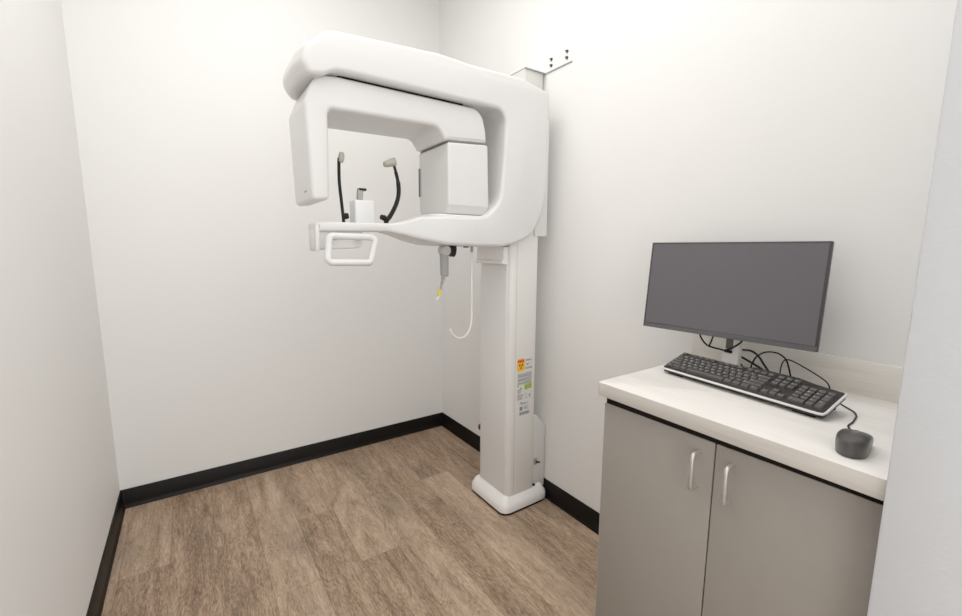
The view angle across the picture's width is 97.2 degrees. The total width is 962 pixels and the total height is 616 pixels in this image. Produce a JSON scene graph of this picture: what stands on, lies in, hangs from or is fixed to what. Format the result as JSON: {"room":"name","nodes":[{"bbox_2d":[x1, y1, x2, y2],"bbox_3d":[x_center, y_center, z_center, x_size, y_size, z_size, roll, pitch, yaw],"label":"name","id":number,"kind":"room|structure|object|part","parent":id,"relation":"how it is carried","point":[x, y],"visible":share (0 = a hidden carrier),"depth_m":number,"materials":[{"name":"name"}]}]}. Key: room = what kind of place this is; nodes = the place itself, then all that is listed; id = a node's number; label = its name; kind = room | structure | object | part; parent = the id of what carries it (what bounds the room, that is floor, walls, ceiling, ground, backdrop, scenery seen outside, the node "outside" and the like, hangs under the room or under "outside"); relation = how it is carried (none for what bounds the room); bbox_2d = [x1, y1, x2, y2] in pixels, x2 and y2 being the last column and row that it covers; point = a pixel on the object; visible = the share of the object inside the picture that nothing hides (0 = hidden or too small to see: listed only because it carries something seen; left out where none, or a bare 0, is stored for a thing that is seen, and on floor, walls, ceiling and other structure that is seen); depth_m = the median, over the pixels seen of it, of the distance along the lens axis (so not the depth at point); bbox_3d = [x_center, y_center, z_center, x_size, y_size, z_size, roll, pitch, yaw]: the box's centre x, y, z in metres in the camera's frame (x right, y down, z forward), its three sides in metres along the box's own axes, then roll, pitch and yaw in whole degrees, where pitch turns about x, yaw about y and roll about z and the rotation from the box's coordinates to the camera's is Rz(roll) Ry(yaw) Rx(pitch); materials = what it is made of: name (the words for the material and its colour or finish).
{"room":"radiology room","nodes":[
{"label":"radiology room","id":0,"kind":"room"},
{"bbox_2d":[0,0,119,615],"bbox_3d":[-0.673,-0.233,0.199,0.100,3.100,4.341,-5,10,-34],"label":"wall","id":1,"kind":"structure","parent":0,"point":[60,488],"depth_m":1.33,"materials":[{"name":"white paint"}]},
{"bbox_2d":[86,490,125,615],"bbox_3d":[-0.633,1.248,0.438,0.016,0.101,4.341,-5,10,-34],"label":"baseboard","id":2,"kind":"structure","parent":1,"relation":"attached to","point":[96,604],"depth_m":1.76,"materials":[{"name":"black plastic"}]},
{"bbox_2d":[61,0,441,489],"bbox_3d":[-1.105,-0.567,2.574,2.110,3.100,0.100,-5,10,-34],"label":"wall","id":3,"kind":"structure","parent":0,"point":[227,339],"depth_m":2.35,"materials":[{"name":"white paint"}]},
{"bbox_2d":[121,412,441,508],"bbox_3d":[-1.080,0.925,2.734,1.910,0.101,0.016,-5,10,-34],"label":"baseboard","id":4,"kind":"structure","parent":3,"relation":"attached to","point":[159,490],"depth_m":2.58,"materials":[{"name":"black plastic"}]},
{"bbox_2d":[101,426,598,615],"bbox_3d":[0.118,1.271,1.025,2.110,0.100,4.441,-5,10,-34],"label":"floor","id":5,"kind":"structure","parent":0,"point":[398,526],"depth_m":1.94,"materials":[{"name":"brown wood"}]},
{"bbox_2d":[283,31,572,515],"bbox_3d":[-0.187,-0.064,1.931,1.195,2.292,0.395,-5,10,-34],"label":"machine","id":6,"kind":"object","parent":5,"relation":"on","point":[481,135],"visible":1,"depth_m":1.83,"materials":[{"name":"white plastic"}]},
{"bbox_3d":[-0.472,-0.214,1.554,0.204,0.121,0.046,-5,10,-34],"label":"grab handle","id":7,"kind":"part","parent":6,"relation":"part of","materials":[{"name":"white plastic"}]},
{"bbox_3d":[-0.361,-0.628,1.756,0.749,0.427,0.271,-5,10,-34],"label":"rotating arm","id":8,"kind":"part","parent":6,"relation":"part of","materials":[{"name":"white plastic"}]},
{"bbox_2d":[309,214,480,250],"bbox_3d":[-0.343,-0.319,1.801,0.743,0.154,0.328,-5,10,-34],"label":"patient support arm","id":9,"kind":"object","parent":6,"relation":"on","point":[454,231],"depth_m":1.71,"materials":[{"name":"white"}]},
{"bbox_3d":[-0.230,-0.641,1.839,1.107,0.741,0.328,-5,10,-34],"label":"overhead arm","id":10,"kind":"part","parent":6,"relation":"part of","materials":[{"name":"white plastic"}]},
{"bbox_2d":[436,245,450,300],"bbox_3d":[-0.171,-0.155,1.877,0.068,0.244,0.046,-5,10,-34],"label":"switch","id":11,"kind":"object","parent":6,"relation":"hanging from","point":[444,251],"visible":1,"depth_m":1.86,"materials":[{"name":"grey plastic"}]},
{"bbox_3d":[0.217,-0.642,2.156,0.078,0.552,0.274,-5,10,-34],"label":"slide plate","id":12,"kind":"part","parent":6,"relation":"part of","materials":[{"name":"white plastic"}]},
{"bbox_2d":[595,398,883,615],"bbox_3d":[0.755,0.736,1.227,0.552,0.911,0.638,-5,10,-34],"label":"base cabinet","id":13,"kind":"object","parent":5,"relation":"on","point":[692,523],"visible":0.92,"depth_m":1.03,"materials":[{"name":"grey laminate"}]},
{"bbox_3d":[0.477,0.694,1.216,0.018,0.782,0.330,-5,10,-34],"label":"door","id":14,"kind":"part","parent":13,"relation":"part of","materials":[{"name":"grey laminate"}]},
{"bbox_3d":[0.529,0.404,1.055,0.036,0.101,0.010,-5,10,-34],"label":"handle","id":15,"kind":"part","parent":13,"relation":"part of","materials":[{"name":"silver metal"}]},
{"bbox_3d":[0.575,0.413,0.990,0.036,0.101,0.010,-5,10,-34],"label":"handle","id":16,"kind":"part","parent":13,"relation":"part of","materials":[{"name":"silver metal"}]},
{"bbox_2d":[599,364,897,500],"bbox_3d":[0.753,0.263,1.169,0.552,0.040,0.656,-5,10,-34],"label":"countertop","id":17,"kind":"structure","parent":13,"relation":"on","point":[805,443],"depth_m":1.00,"materials":[{"name":"white laminate"}]},
{"bbox_2d":[643,241,834,370],"bbox_3d":[0.804,0.001,1.374,0.149,0.424,0.510,-6,10,-38],"label":"computer monitor","id":18,"kind":"object","parent":17,"relation":"on","point":[774,293],"visible":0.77,"depth_m":1.29,"materials":[{"name":"grey plastic"}]},
{"bbox_2d":[662,351,847,418],"bbox_3d":[0.800,0.183,1.237,0.239,0.100,0.457,-4,9,-27],"label":"keyboard","id":19,"kind":"object","parent":17,"relation":"on","point":[804,397],"visible":1,"depth_m":1.15,"materials":[{"name":"black plastic"},{"name":"silver plastic trim"}]},
{"bbox_2d":[779,359,873,458],"bbox_3d":[0.851,0.223,1.022,0.120,0.080,0.506,4,9,23],"label":"computer mouse","id":20,"kind":"object","parent":17,"relation":"on","point":[849,443],"visible":0.94,"depth_m":0.82,"materials":[{"name":"grey plastic"}]},
{"bbox_3d":[0.659,0.732,0.955,0.018,0.782,0.304,-5,10,-34],"label":"door","id":21,"kind":"part","parent":13,"relation":"part of","materials":[{"name":"grey laminate"}]},
{"bbox_2d":[439,0,956,512],"bbox_3d":[0.982,-0.382,1.329,0.100,3.100,4.341,-5,10,-34],"label":"wall","id":22,"kind":"structure","parent":0,"point":[670,120],"depth_m":1.53,"materials":[{"name":"white paint"}]},
{"bbox_2d":[442,412,599,534],"bbox_3d":[0.243,0.967,2.486,0.016,0.101,1.929,-5,10,-34],"label":"baseboard","id":23,"kind":"structure","parent":22,"relation":"attached to","point":[568,503],"depth_m":2.24,"materials":[{"name":"black plastic"}]},
{"bbox_2d":[692,333,902,402],"bbox_3d":[0.974,0.177,1.308,0.018,0.097,0.652,-5,10,-34],"label":"backsplash","id":24,"kind":"structure","parent":22,"relation":"attached to","point":[881,381],"depth_m":1.24,"materials":[{"name":"white laminate"}]},
{"bbox_2d":[867,0,961,615],"bbox_3d":[0.980,-0.302,0.753,0.563,3.100,0.146,-5,10,-34],"label":"wall","id":25,"kind":"structure","parent":0,"point":[917,571],"depth_m":0.68,"materials":[{"name":"grey paint"}]}
]}

